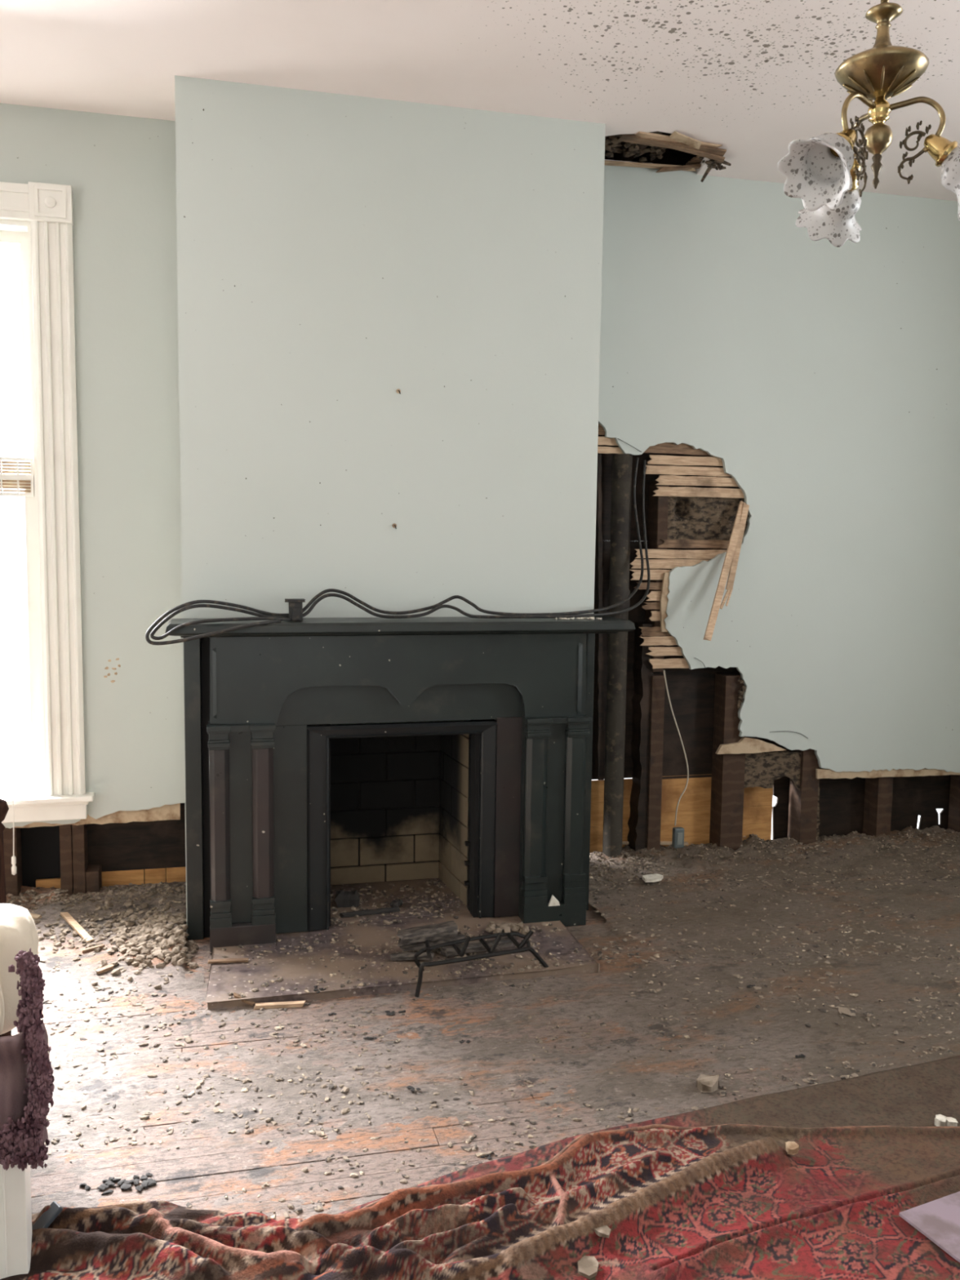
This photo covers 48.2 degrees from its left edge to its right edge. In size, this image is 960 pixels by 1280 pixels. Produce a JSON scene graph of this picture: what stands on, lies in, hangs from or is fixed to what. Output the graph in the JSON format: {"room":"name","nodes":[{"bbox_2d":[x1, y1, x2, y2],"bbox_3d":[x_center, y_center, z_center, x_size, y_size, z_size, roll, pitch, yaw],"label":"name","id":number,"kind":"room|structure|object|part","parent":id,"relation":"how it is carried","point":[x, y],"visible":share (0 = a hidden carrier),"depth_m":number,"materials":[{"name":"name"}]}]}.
{"room":"damaged living room","nodes":[
{"label":"damaged living room","id":0,"kind":"room"},
{"bbox_2d":[174,75,605,937],"bbox_3d":[-0.365,-0.463,4.293,1.592,3.120,0.515,-1,6,-14],"label":"wall","id":1,"kind":"structure","parent":0,"point":[337,254],"depth_m":4.02,"materials":[{"name":"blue paint"}]},
{"bbox_2d":[330,880,460,927],"bbox_3d":[-0.351,1.065,4.364,0.562,0.016,0.475,-1,6,-14],"label":"ash","id":2,"kind":"object","parent":1,"relation":"in","point":[335,921],"visible":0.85,"depth_m":4.33},
{"bbox_2d":[334,889,359,907],"bbox_3d":[-0.535,1.044,4.327,0.101,0.058,0.069,0,6,-8],"label":"log","id":3,"kind":"object","parent":2,"relation":"on","point":[343,899],"visible":1,"depth_m":4.30,"materials":[{"name":"grey wood"}]},
{"bbox_2d":[339,906,399,917],"bbox_3d":[-0.430,1.071,4.223,0.246,0.017,0.022,-1,6,-20],"label":"stick","id":4,"kind":"object","parent":2,"relation":"on","point":[383,910],"visible":1,"depth_m":4.21,"materials":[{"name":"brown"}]},
{"bbox_2d":[389,898,403,907],"bbox_3d":[-0.335,1.056,4.291,0.047,0.032,0.049,5,7,37],"label":"lump","id":5,"kind":"object","parent":1,"relation":"on","point":[395,903],"visible":1,"depth_m":4.28,"materials":[{"name":"grey"}]},
{"bbox_2d":[164,616,635,955],"bbox_3d":[-0.282,0.523,4.060,1.720,1.205,0.278,-1,6,-14],"label":"mantelpiece","id":6,"kind":"object","parent":1,"relation":"attached to","point":[266,699],"visible":0.98,"depth_m":4.00,"materials":[{"name":"black paint"}]},
{"bbox_2d":[164,618,182,635],"bbox_3d":[-1.081,-0.043,3.791,0.053,0.046,0.250,-1,6,-14],"label":"shelf","id":7,"kind":"object","parent":6,"relation":"attached to","point":[173,623],"depth_m":3.68,"materials":[{"name":"green paint"}]},
{"bbox_3d":[-0.938,0.989,3.881,0.077,0.096,0.037,-1,6,-14],"label":"moulding","id":8,"kind":"part","parent":6,"relation":"part of","materials":[{"name":"green paint"}]},
{"bbox_3d":[-0.790,0.987,3.918,0.084,0.096,0.037,-1,6,-14],"label":"moulding","id":9,"kind":"part","parent":6,"relation":"part of","materials":[{"name":"green paint"}]},
{"bbox_3d":[-0.721,0.704,3.998,0.149,0.787,0.041,-1,6,-14],"label":"leg","id":10,"kind":"part","parent":6,"relation":"part of","materials":[{"name":"green paint"}]},
{"bbox_2d":[284,598,305,621],"bbox_3d":[-0.671,-0.109,3.879,0.074,0.081,0.070,-1,6,-14],"label":"junction box","id":11,"kind":"object","parent":6,"relation":"on","point":[295,605],"visible":0.94,"depth_m":3.85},
{"bbox_2d":[145,457,644,644],"bbox_3d":[-0.114,-0.380,4.040,2.190,0.737,0.397,-3,7,-33],"label":"cable","id":12,"kind":"object","parent":6,"relation":"on","point":[214,602],"visible":0.98,"depth_m":3.98,"materials":[{"name":"black rubber"}]},
{"bbox_2d":[150,459,649,639],"bbox_3d":[-0.086,-0.383,4.041,2.205,0.710,0.406,-3,7,-33],"label":"cable","id":13,"kind":"object","parent":6,"relation":"on","point":[261,616],"visible":1,"depth_m":3.96,"materials":[{"name":"black rubber"}]},
{"bbox_3d":[0.128,0.691,4.207,0.147,0.793,0.046,-1,6,-14],"label":"leg","id":14,"kind":"part","parent":6,"relation":"part of","materials":[{"name":"brown paint"}]},
{"bbox_3d":[0.213,0.975,4.169,0.094,0.116,0.037,-1,6,-14],"label":"moulding","id":15,"kind":"part","parent":6,"relation":"part of","materials":[{"name":"green paint"}]},
{"bbox_2d":[547,894,559,906],"bbox_3d":[0.288,1.015,4.181,0.048,0.044,0.008,-1,6,-14],"label":"chip","id":16,"kind":"object","parent":6,"relation":"on","point":[553,901],"visible":1,"depth_m":4.18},
{"bbox_3d":[0.369,0.973,4.208,0.089,0.116,0.037,-1,6,-14],"label":"moulding","id":17,"kind":"part","parent":6,"relation":"part of","materials":[{"name":"green paint"}]},
{"bbox_2d":[554,616,602,619],"bbox_3d":[0.367,-0.087,4.171,0.184,0.010,0.160,-1,6,-14],"label":"crumbs","id":18,"kind":"object","parent":6,"relation":"on","point":[593,617],"visible":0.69,"depth_m":4.12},
{"bbox_2d":[603,616,635,631],"bbox_3d":[0.536,-0.061,4.196,0.053,0.046,0.250,-1,6,-14],"label":"shelf","id":19,"kind":"object","parent":6,"relation":"attached to","point":[623,625],"depth_m":4.08,"materials":[{"name":"green paint"}]},
{"bbox_2d":[0,102,959,896],"bbox_3d":[-0.284,-0.473,4.615,6.900,3.141,0.181,-1,6,-14],"label":"wall","id":20,"kind":"structure","parent":0,"point":[814,386],"depth_m":4.88,"materials":[{"name":"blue paint"}]},
{"bbox_2d":[0,182,94,822],"bbox_3d":[-2.210,-0.500,4.092,1.364,2.444,0.250,-1,6,-14],"label":"window","id":21,"kind":"structure","parent":20,"relation":"in","point":[36,218],"depth_m":4.17,"materials":[{"name":"white wood"}]},
{"bbox_2d":[11,796,16,875],"bbox_3d":[-1.813,0.761,4.165,0.020,0.312,0.020,-1,6,-14],"label":"blind cord","id":22,"kind":"object","parent":21,"relation":"hanging from","point":[13,858],"visible":1,"depth_m":4.17,"materials":[{"name":"white plastic"}]},
{"bbox_3d":[-1.811,0.723,4.161,0.008,0.236,0.004,-1,6,-14],"label":"cord","id":23,"kind":"part","parent":22,"relation":"part of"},
{"bbox_3d":[-1.815,0.878,4.176,0.020,0.078,0.020,-1,6,-14],"label":"pull knob","id":24,"kind":"part","parent":22,"relation":"part of","materials":[{"name":"white plastic"}]},
{"bbox_3d":[-2.154,-1.640,3.920,0.946,0.127,0.036,-1,6,-14],"label":"head casing","id":25,"kind":"part","parent":21,"relation":"part of","materials":[{"name":"white wood"}]},
{"bbox_3d":[-2.190,-1.087,4.097,0.922,0.975,0.039,-1,6,-14],"label":"sash","id":26,"kind":"part","parent":21,"relation":"part of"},
{"bbox_3d":[-1.913,-0.631,4.138,0.362,0.148,0.032,-1,6,-14],"label":"vent frame","id":27,"kind":"part","parent":21,"relation":"part of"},
{"bbox_3d":[-2.195,0.002,4.165,0.922,1.291,0.039,-1,6,-14],"label":"sash","id":28,"kind":"part","parent":21,"relation":"part of","materials":[{"name":"white wood"}]},
{"bbox_3d":[-2.207,0.633,4.133,1.364,0.022,0.105,-1,6,-14],"label":"sill","id":29,"kind":"part","parent":21,"relation":"part of","materials":[{"name":"white wood"}]},
{"bbox_3d":[-1.637,-0.482,4.171,0.147,2.207,0.032,-1,6,-14],"label":"casing","id":30,"kind":"part","parent":21,"relation":"part of","materials":[{"name":"white wood"}]},
{"bbox_2d":[602,453,632,857],"bbox_3d":[0.621,0.115,4.862,0.099,1.886,0.099,-1,6,-14],"label":"drain pipe","id":31,"kind":"object","parent":20,"relation":"attached to","point":[619,590],"visible":0.87,"depth_m":4.83,"materials":[{"name":"metal"}]},
{"bbox_2d":[662,670,688,826],"bbox_3d":[0.895,0.497,4.912,0.142,0.724,0.007,-1,6,-14],"label":"wire","id":32,"kind":"object","parent":20,"relation":"hanging from","point":[663,670],"visible":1,"depth_m":4.92,"materials":[{"name":"beige"}]},
{"bbox_2d":[671,826,684,848],"bbox_3d":[0.921,0.918,4.984,0.050,0.095,0.038,-1,6,-14],"label":"outlet box","id":33,"kind":"object","parent":32,"relation":"hanging from","point":[677,840],"visible":1,"depth_m":4.97,"materials":[{"name":"grey plastic"}]},
{"bbox_2d":[703,500,746,640],"bbox_3d":[1.096,-0.316,4.784,0.027,0.617,0.382,5,7,35],"label":"lath","id":34,"kind":"object","parent":20,"relation":"attached to","point":[736,527],"visible":1,"depth_m":4.77,"materials":[{"name":"brown wood"}]},
{"bbox_2d":[720,502,749,608],"bbox_3d":[1.152,-0.381,4.834,0.033,0.477,0.221,5,7,40],"label":"lath","id":35,"kind":"object","parent":20,"relation":"attached to","point":[745,507],"visible":0.95,"depth_m":4.83,"materials":[{"name":"brown wood"}]},
{"bbox_2d":[769,730,808,738],"bbox_3d":[1.457,0.448,5.052,0.204,0.042,0.009,-1,6,-14],"label":"wire","id":36,"kind":"object","parent":20,"relation":"attached to","point":[782,731],"visible":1,"depth_m":5.04,"materials":[{"name":"grey metal"}]},
{"bbox_2d":[0,0,959,200],"bbox_3d":[0.596,-1.804,1.039,6.900,0.250,7.270,-1,6,-14],"label":"ceiling","id":37,"kind":"structure","parent":0,"point":[750,78],"depth_m":3.57,"materials":[{"name":"paint"}]},
{"bbox_2d":[604,131,731,182],"bbox_3d":[0.752,-1.957,4.399,0.649,0.161,0.437,-1,6,-14],"label":"hole","id":38,"kind":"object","parent":37,"relation":"attached to","point":[676,140],"depth_m":4.32,"materials":[{"name":"brown wood"}]},
{"bbox_2d":[777,0,959,247],"bbox_3d":[0.772,-1.300,2.111,0.458,0.957,0.438,-1,6,-14],"label":"chandelier","id":39,"kind":"object","parent":37,"relation":"hanging from","point":[823,171],"visible":1,"depth_m":2.06,"materials":[{"name":"gold metal"}]},
{"bbox_3d":[0.637,-0.879,2.002,0.134,0.135,0.143,-1,6,-14],"label":"lamp shade","id":40,"kind":"part","parent":39,"relation":"part of","materials":[{"name":"white glass"}]},
{"bbox_3d":[0.751,-0.907,2.311,0.133,0.136,0.137,3,6,22],"label":"lamp shade","id":41,"kind":"part","parent":39,"relation":"part of","materials":[{"name":"white glass"}]},
{"bbox_2d":[830,128,856,157],"bbox_3d":[0.692,-0.946,2.041,0.063,0.063,0.052,-1,6,-14],"label":"socket","id":42,"kind":"object","parent":39,"relation":"attached to","point":[849,134],"depth_m":2.04,"materials":[{"name":"gold metal"}]},
{"bbox_2d":[846,157,861,191],"bbox_3d":[0.768,-0.964,2.231,0.052,0.063,0.066,-1,6,-14],"label":"socket","id":43,"kind":"object","parent":39,"relation":"attached to","point":[855,166],"depth_m":2.21,"materials":[{"name":"gold metal"}]},
{"bbox_3d":[0.731,-1.000,2.069,0.108,0.106,0.011,-4,7,-38],"label":"arm","id":44,"kind":"part","parent":39,"relation":"part of","materials":[{"name":"gold metal"}]},
{"bbox_3d":[0.775,-1.010,2.178,0.011,0.106,0.108,0,6,-8],"label":"arm","id":45,"kind":"part","parent":39,"relation":"part of","materials":[{"name":"gold metal"}]},
{"bbox_3d":[0.786,-1.109,2.101,0.173,0.091,0.173,-1,6,-14],"label":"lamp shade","id":46,"kind":"part","parent":39,"relation":"part of","materials":[{"name":"gold metal"}]},
{"bbox_3d":[0.786,-1.171,2.095,0.052,0.052,0.052,-1,6,-14],"label":"stem","id":47,"kind":"part","parent":39,"relation":"part of","materials":[{"name":"gold metal"}]},
{"bbox_3d":[0.847,-1.000,2.086,0.108,0.106,0.011,3,6,22],"label":"arm","id":48,"kind":"part","parent":39,"relation":"part of","materials":[{"name":"gold metal"}]},
{"bbox_2d":[923,133,958,167],"bbox_3d":[0.894,-0.947,2.075,0.063,0.063,0.052,6,8,44],"label":"socket","id":49,"kind":"object","parent":39,"relation":"attached to","point":[944,152],"depth_m":2.06,"materials":[{"name":"gold metal"}]},
{"bbox_3d":[0.960,-0.880,2.046,0.135,0.133,0.138,-1,6,-14],"label":"lamp shade","id":50,"kind":"part","parent":39,"relation":"part of","materials":[{"name":"white glass"}]},
{"bbox_2d":[11,875,959,1217],"bbox_3d":[0.551,1.464,1.365,6.900,0.121,7.280,-1,6,-14],"label":"floor","id":51,"kind":"structure","parent":0,"point":[193,1172],"depth_m":2.78,"materials":[{"name":"brown wood"}]},
{"bbox_2d":[0,798,11,1036],"bbox_3d":[-1.432,0.843,2.673,0.483,0.811,0.430,-1,6,-14],"label":"wooden chair","id":52,"kind":"object","parent":51,"relation":"on","point":[4,808],"visible":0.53,"depth_m":2.87,"materials":[{"name":"brown wood"}]},
{"bbox_2d":[79,1177,125,1195],"bbox_3d":[-0.880,1.271,2.496,0.104,0.010,0.063,-1,6,-14],"label":"clump","id":53,"kind":"object","parent":51,"relation":"on","point":[108,1182],"visible":1,"depth_m":2.50,"materials":[{"name":"grey stone"}]},
{"bbox_2d":[33,897,185,960],"bbox_3d":[-1.560,1.092,4.002,0.889,0.066,0.500,-2,6,-28],"label":"rubble heap","id":54,"kind":"object","parent":51,"relation":"on","point":[96,928],"visible":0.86,"depth_m":4.09,"materials":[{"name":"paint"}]},
{"bbox_2d":[60,911,93,942],"bbox_3d":[-1.531,1.089,4.071,0.026,0.033,0.299,-4,7,-39],"label":"wood sliver","id":55,"kind":"object","parent":54,"relation":"on","point":[66,916],"visible":1,"depth_m":4.07,"materials":[{"name":"beige wood"}]},
{"bbox_2d":[120,1172,156,1191],"bbox_3d":[-0.798,1.270,2.509,0.063,0.010,0.083,6,7,41],"label":"clump","id":56,"kind":"object","parent":51,"relation":"on","point":[146,1182],"visible":1,"depth_m":2.50,"materials":[{"name":"grey stone"}]},
{"bbox_2d":[81,901,198,989],"bbox_3d":[-1.246,1.089,3.941,0.414,0.089,0.792,-1,6,-14],"label":"rubble heap","id":57,"kind":"object","parent":51,"relation":"on","point":[137,945],"visible":1,"depth_m":3.86,"materials":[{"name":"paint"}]},
{"bbox_2d":[253,1000,305,1008],"bbox_3d":[-0.646,1.177,3.459,0.164,0.012,0.022,0,6,-8],"label":"wood sliver","id":58,"kind":"object","parent":51,"relation":"on","point":[295,1003],"visible":1,"depth_m":3.45,"materials":[{"name":"beige wood"}]},
{"bbox_2d":[204,912,599,1010],"bbox_3d":[-0.306,1.131,3.902,1.342,0.039,0.658,-1,6,-14],"label":"hearth slab","id":59,"kind":"object","parent":51,"relation":"on","point":[305,973],"visible":0.73,"depth_m":3.75,"materials":[{"name":"stone"}]},
{"bbox_2d":[207,957,248,964],"bbox_3d":[-0.878,1.118,3.739,0.140,0.007,0.020,0,6,-8],"label":"wood sliver","id":60,"kind":"object","parent":59,"relation":"on","point":[228,960],"visible":1,"depth_m":3.73,"materials":[{"name":"brown wood"}]},
{"bbox_2d":[233,992,255,1006],"bbox_3d":[-0.763,1.160,3.463,0.072,0.035,0.018,2,6,8],"label":"wood sliver","id":61,"kind":"object","parent":59,"relation":"on","point":[236,995],"visible":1,"depth_m":3.46,"materials":[{"name":"brown wood"}]},
{"bbox_2d":[313,985,325,993],"bbox_3d":[-0.535,1.148,3.527,0.044,0.007,0.042,5,7,35],"label":"clump","id":62,"kind":"object","parent":59,"relation":"on","point":[316,986],"visible":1,"depth_m":3.52,"materials":[{"name":"grey stone"}]},
{"bbox_2d":[221,920,578,997],"bbox_3d":[-0.268,1.121,3.837,1.276,0.015,0.502,-1,6,-14],"label":"crumbs","id":63,"kind":"object","parent":59,"relation":"on","point":[354,946],"visible":0.76,"depth_m":3.81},
{"bbox_2d":[390,951,434,960],"bbox_3d":[-0.239,1.113,3.775,0.154,0.030,0.028,1,6,2],"label":"stick","id":64,"kind":"object","parent":59,"relation":"on","point":[399,956],"visible":0.83,"depth_m":3.77,"materials":[{"name":"brown wood"}]},
{"bbox_2d":[399,932,466,951],"bbox_3d":[-0.170,1.075,3.829,0.239,0.047,0.056,0,6,-10],"label":"board","id":65,"kind":"object","parent":59,"relation":"on","point":[419,945],"visible":0.54,"depth_m":3.80,"materials":[{"name":"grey wood"}]},
{"bbox_2d":[396,920,457,946],"bbox_3d":[-0.193,1.043,3.820,0.219,0.058,0.080,-1,6,-14],"label":"board","id":66,"kind":"object","parent":65,"relation":"on","point":[431,932],"visible":1,"depth_m":3.80,"materials":[{"name":"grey wood"}]},
{"bbox_2d":[440,937,512,956],"bbox_3d":[-0.005,1.098,3.846,0.279,0.035,0.034,-1,6,-20],"label":"stick","id":67,"kind":"object","parent":59,"relation":"on","point":[448,951],"visible":0.68,"depth_m":3.83,"materials":[{"name":"brown wood"}]},
{"bbox_2d":[413,929,548,997],"bbox_3d":[-0.026,1.078,3.729,0.517,0.169,0.229,-2,6,-26],"label":"grate","id":68,"kind":"object","parent":59,"relation":"on","point":[526,938],"visible":1,"depth_m":3.68,"materials":[{"name":"black metal"}]},
{"bbox_2d":[484,921,529,935],"bbox_3d":[0.104,1.089,4.042,0.168,0.052,0.109,-1,6,-14],"label":"heap","id":69,"kind":"object","parent":59,"relation":"on","point":[518,926],"visible":0.88,"depth_m":4.03,"materials":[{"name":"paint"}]},
{"bbox_2d":[458,1039,471,1043],"bbox_3d":[-0.046,1.210,3.234,0.036,0.004,0.024,0,6,-4],"label":"clump","id":70,"kind":"object","parent":51,"relation":"on","point":[462,1041],"visible":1,"depth_m":3.23,"materials":[{"name":"grey stone"}]},
{"bbox_2d":[5,825,959,1221],"bbox_3d":[0.233,1.139,3.548,5.650,0.101,2.712,-1,6,-14],"label":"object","id":71,"kind":"structure","parent":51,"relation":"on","point":[491,1061],"depth_m":3.39,"materials":[{"name":"grey wood"}]},
{"bbox_2d":[30,912,41,919],"bbox_3d":[-1.738,1.066,4.147,0.078,0.022,0.030,1,6,5],"label":"wood sliver","id":72,"kind":"object","parent":71,"relation":"on","point":[34,916],"visible":0.49,"depth_m":4.14,"materials":[{"name":"paint"}]},
{"bbox_2d":[82,944,105,953],"bbox_3d":[-1.399,1.117,3.882,0.079,0.022,0.016,-1,6,-21],"label":"wood sliver","id":73,"kind":"object","parent":71,"relation":"on","point":[91,948],"visible":1,"depth_m":3.88,"materials":[{"name":"beige wood"}]},
{"bbox_2d":[6,881,186,913],"bbox_3d":[-1.966,1.039,4.242,1.571,0.051,0.280,-1,6,-15],"label":"rubble heap","id":74,"kind":"object","parent":71,"relation":"on","point":[20,896],"visible":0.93,"depth_m":4.34,"materials":[{"name":"paint"}]},
{"bbox_2d":[94,964,113,974],"bbox_3d":[-1.295,1.135,3.702,0.064,0.016,0.024,-4,8,-43],"label":"wood sliver","id":75,"kind":"object","parent":71,"relation":"on","point":[108,967],"visible":1,"depth_m":3.69,"materials":[{"name":"beige wood"}]},
{"bbox_2d":[363,1036,377,1039],"bbox_3d":[-0.332,1.205,3.246,0.042,0.006,0.017,2,6,11],"label":"clump","id":76,"kind":"object","parent":71,"relation":"on","point":[366,1037],"visible":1,"depth_m":3.25,"materials":[{"name":"grey stone"}]},
{"bbox_2d":[385,1009,405,1015],"bbox_3d":[-0.269,1.189,3.423,0.066,0.007,0.038,-1,6,-14],"label":"clump","id":77,"kind":"object","parent":71,"relation":"on","point":[388,1013],"visible":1,"depth_m":3.42,"materials":[{"name":"grey stone"}]},
{"bbox_2d":[406,1085,421,1091],"bbox_3d":[-0.184,1.231,2.941,0.042,0.005,0.021,4,6,27],"label":"clump","id":78,"kind":"object","parent":71,"relation":"on","point":[410,1087],"visible":1,"depth_m":2.94,"materials":[{"name":"grey stone"}]},
{"bbox_2d":[7,826,959,1218],"bbox_3d":[0.107,1.139,3.525,5.316,0.103,2.651,-1,6,-14],"label":"debris","id":79,"kind":"object","parent":71,"relation":"on","point":[849,1011],"visible":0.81,"depth_m":3.44,"materials":[{"name":"stone"}]},
{"bbox_2d":[589,844,707,896],"bbox_3d":[0.708,1.019,4.805,0.682,0.079,0.510,-1,6,-14],"label":"rubble heap","id":80,"kind":"object","parent":71,"relation":"on","point":[623,864],"visible":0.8,"depth_m":4.82,"materials":[{"name":"paint"}]},
{"bbox_2d":[642,873,663,882],"bbox_3d":[0.753,1.032,4.655,0.098,0.017,0.074,-1,6,-14],"label":"chip","id":81,"kind":"object","parent":71,"relation":"on","point":[649,877],"visible":1,"depth_m":4.64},
{"bbox_2d":[696,1074,719,1092],"bbox_3d":[0.632,1.232,2.981,0.054,0.029,0.076,5,7,34],"label":"chip","id":82,"kind":"object","parent":71,"relation":"on","point":[705,1083],"visible":1,"depth_m":2.97,"materials":[{"name":"beige stone"}]},
{"bbox_2d":[589,826,959,869],"bbox_3d":[1.898,0.979,5.221,3.202,0.064,0.312,-1,6,-15],"label":"rubble heap","id":83,"kind":"object","parent":71,"relation":"on","point":[768,841],"visible":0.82,"depth_m":5.13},
{"bbox_2d":[622,840,688,844],"bbox_3d":[0.813,0.960,5.076,0.356,0.022,0.020,0,6,-7],"label":"wood sliver","id":84,"kind":"object","parent":83,"relation":"on","point":[662,842],"visible":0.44,"depth_m":5.07,"materials":[{"name":"paint"}]},
{"bbox_2d":[795,1053,805,1057],"bbox_3d":[0.943,1.227,3.163,0.033,0.004,0.023,-1,6,-14],"label":"clump","id":85,"kind":"object","parent":71,"relation":"on","point":[801,1055],"visible":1,"depth_m":3.16,"materials":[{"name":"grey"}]},
{"bbox_2d":[480,1154,497,1159],"bbox_3d":[0.020,1.270,2.639,0.047,0.005,0.026,-1,6,-14],"label":"clump","id":86,"kind":"object","parent":51,"relation":"on","point":[489,1156],"visible":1,"depth_m":2.64,"materials":[{"name":"grey stone"}]},
{"bbox_2d":[337,1055,959,1213],"bbox_3d":[0.883,1.287,2.489,2.703,0.022,1.126,-1,6,-14],"label":"rug","id":87,"kind":"object","parent":51,"relation":"on","point":[911,1095],"visible":0.23,"depth_m":2.85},
{"bbox_2d":[0,1123,959,1279],"bbox_3d":[0.331,1.261,2.232,2.808,0.082,0.915,-1,6,-14],"label":"rug","id":88,"kind":"object","parent":87,"relation":"on","point":[723,1202],"visible":0.96,"depth_m":2.29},
{"bbox_2d":[0,903,49,1279],"bbox_3d":[-1.287,0.909,2.260,0.718,0.762,0.512,-1,6,-14],"label":"armchair","id":89,"kind":"object","parent":88,"relation":"on","point":[18,931],"visible":0.56,"depth_m":2.12,"materials":[{"name":"beige fabric"}]},
{"bbox_3d":[-0.934,1.145,2.149,0.055,0.265,0.063,-1,6,-14],"label":"leg","id":90,"kind":"part","parent":89,"relation":"part of","materials":[{"name":"white wood"}]},
{"bbox_2d":[0,903,38,1033],"bbox_3d":[-1.059,0.664,2.143,0.326,0.245,0.175,-1,6,-14],"label":"cushion","id":91,"kind":"object","parent":89,"relation":"on","point":[18,931],"depth_m":2.11,"materials":[{"name":"beige fabric"}]},
{"bbox_2d":[0,947,54,1171],"bbox_3d":[-1.092,0.817,2.036,0.536,0.446,0.124,-1,6,-14],"label":"throw blanket","id":92,"kind":"object","parent":89,"relation":"on","point":[27,1086],"visible":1,"depth_m":2.05,"materials":[{"name":"fabric"}]},
{"bbox_2d":[31,1200,62,1230],"bbox_3d":[-0.919,1.228,2.261,0.030,0.050,0.077,4,7,33],"label":"bar","id":93,"kind":"object","parent":88,"relation":"on","point":[47,1217],"visible":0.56,"depth_m":2.26,"materials":[{"name":"grey metal"}]},
{"bbox_2d":[577,1255,598,1279],"bbox_3d":[0.220,1.276,2.182,0.048,0.009,0.059,-1,6,-14],"label":"chip","id":94,"kind":"object","parent":88,"relation":"on","point":[588,1266],"visible":1,"depth_m":2.18,"materials":[{"name":"beige stone"}]},
{"bbox_2d":[593,1224,610,1238],"bbox_3d":[0.251,1.247,2.281,0.034,0.010,0.075,-4,7,-38],"label":"chip","id":95,"kind":"object","parent":88,"relation":"on","point":[604,1231],"visible":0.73,"depth_m":2.26,"materials":[{"name":"beige stone"}]},
{"bbox_2d":[785,1141,799,1155],"bbox_3d":[0.755,1.228,2.596,0.032,0.020,0.036,3,6,21],"label":"chip","id":96,"kind":"object","parent":88,"relation":"on","point":[792,1148],"visible":1,"depth_m":2.59,"materials":[{"name":"beige stone"}]},
{"bbox_2d":[898,1191,959,1262],"bbox_3d":[1.039,1.267,2.323,0.246,0.007,0.477,3,6,19],"label":"cloth","id":97,"kind":"object","parent":88,"relation":"on","point":[938,1220],"visible":1,"depth_m":2.33,"materials":[{"name":"white fabric"}]},
{"bbox_2d":[934,1114,946,1126],"bbox_3d":[1.192,1.245,2.775,0.028,0.024,0.043,4,6,28],"label":"chip","id":98,"kind":"object","parent":87,"relation":"on","point":[940,1120],"visible":0.87,"depth_m":2.77,"materials":[{"name":"white stone"}]},
{"bbox_2d":[945,1116,958,1126],"bbox_3d":[1.218,1.247,2.770,0.027,0.022,0.035,-1,6,-14],"label":"chip","id":99,"kind":"object","parent":87,"relation":"on","point":[952,1122],"visible":0.79,"depth_m":2.77,"materials":[{"name":"white stone"}]}
]}

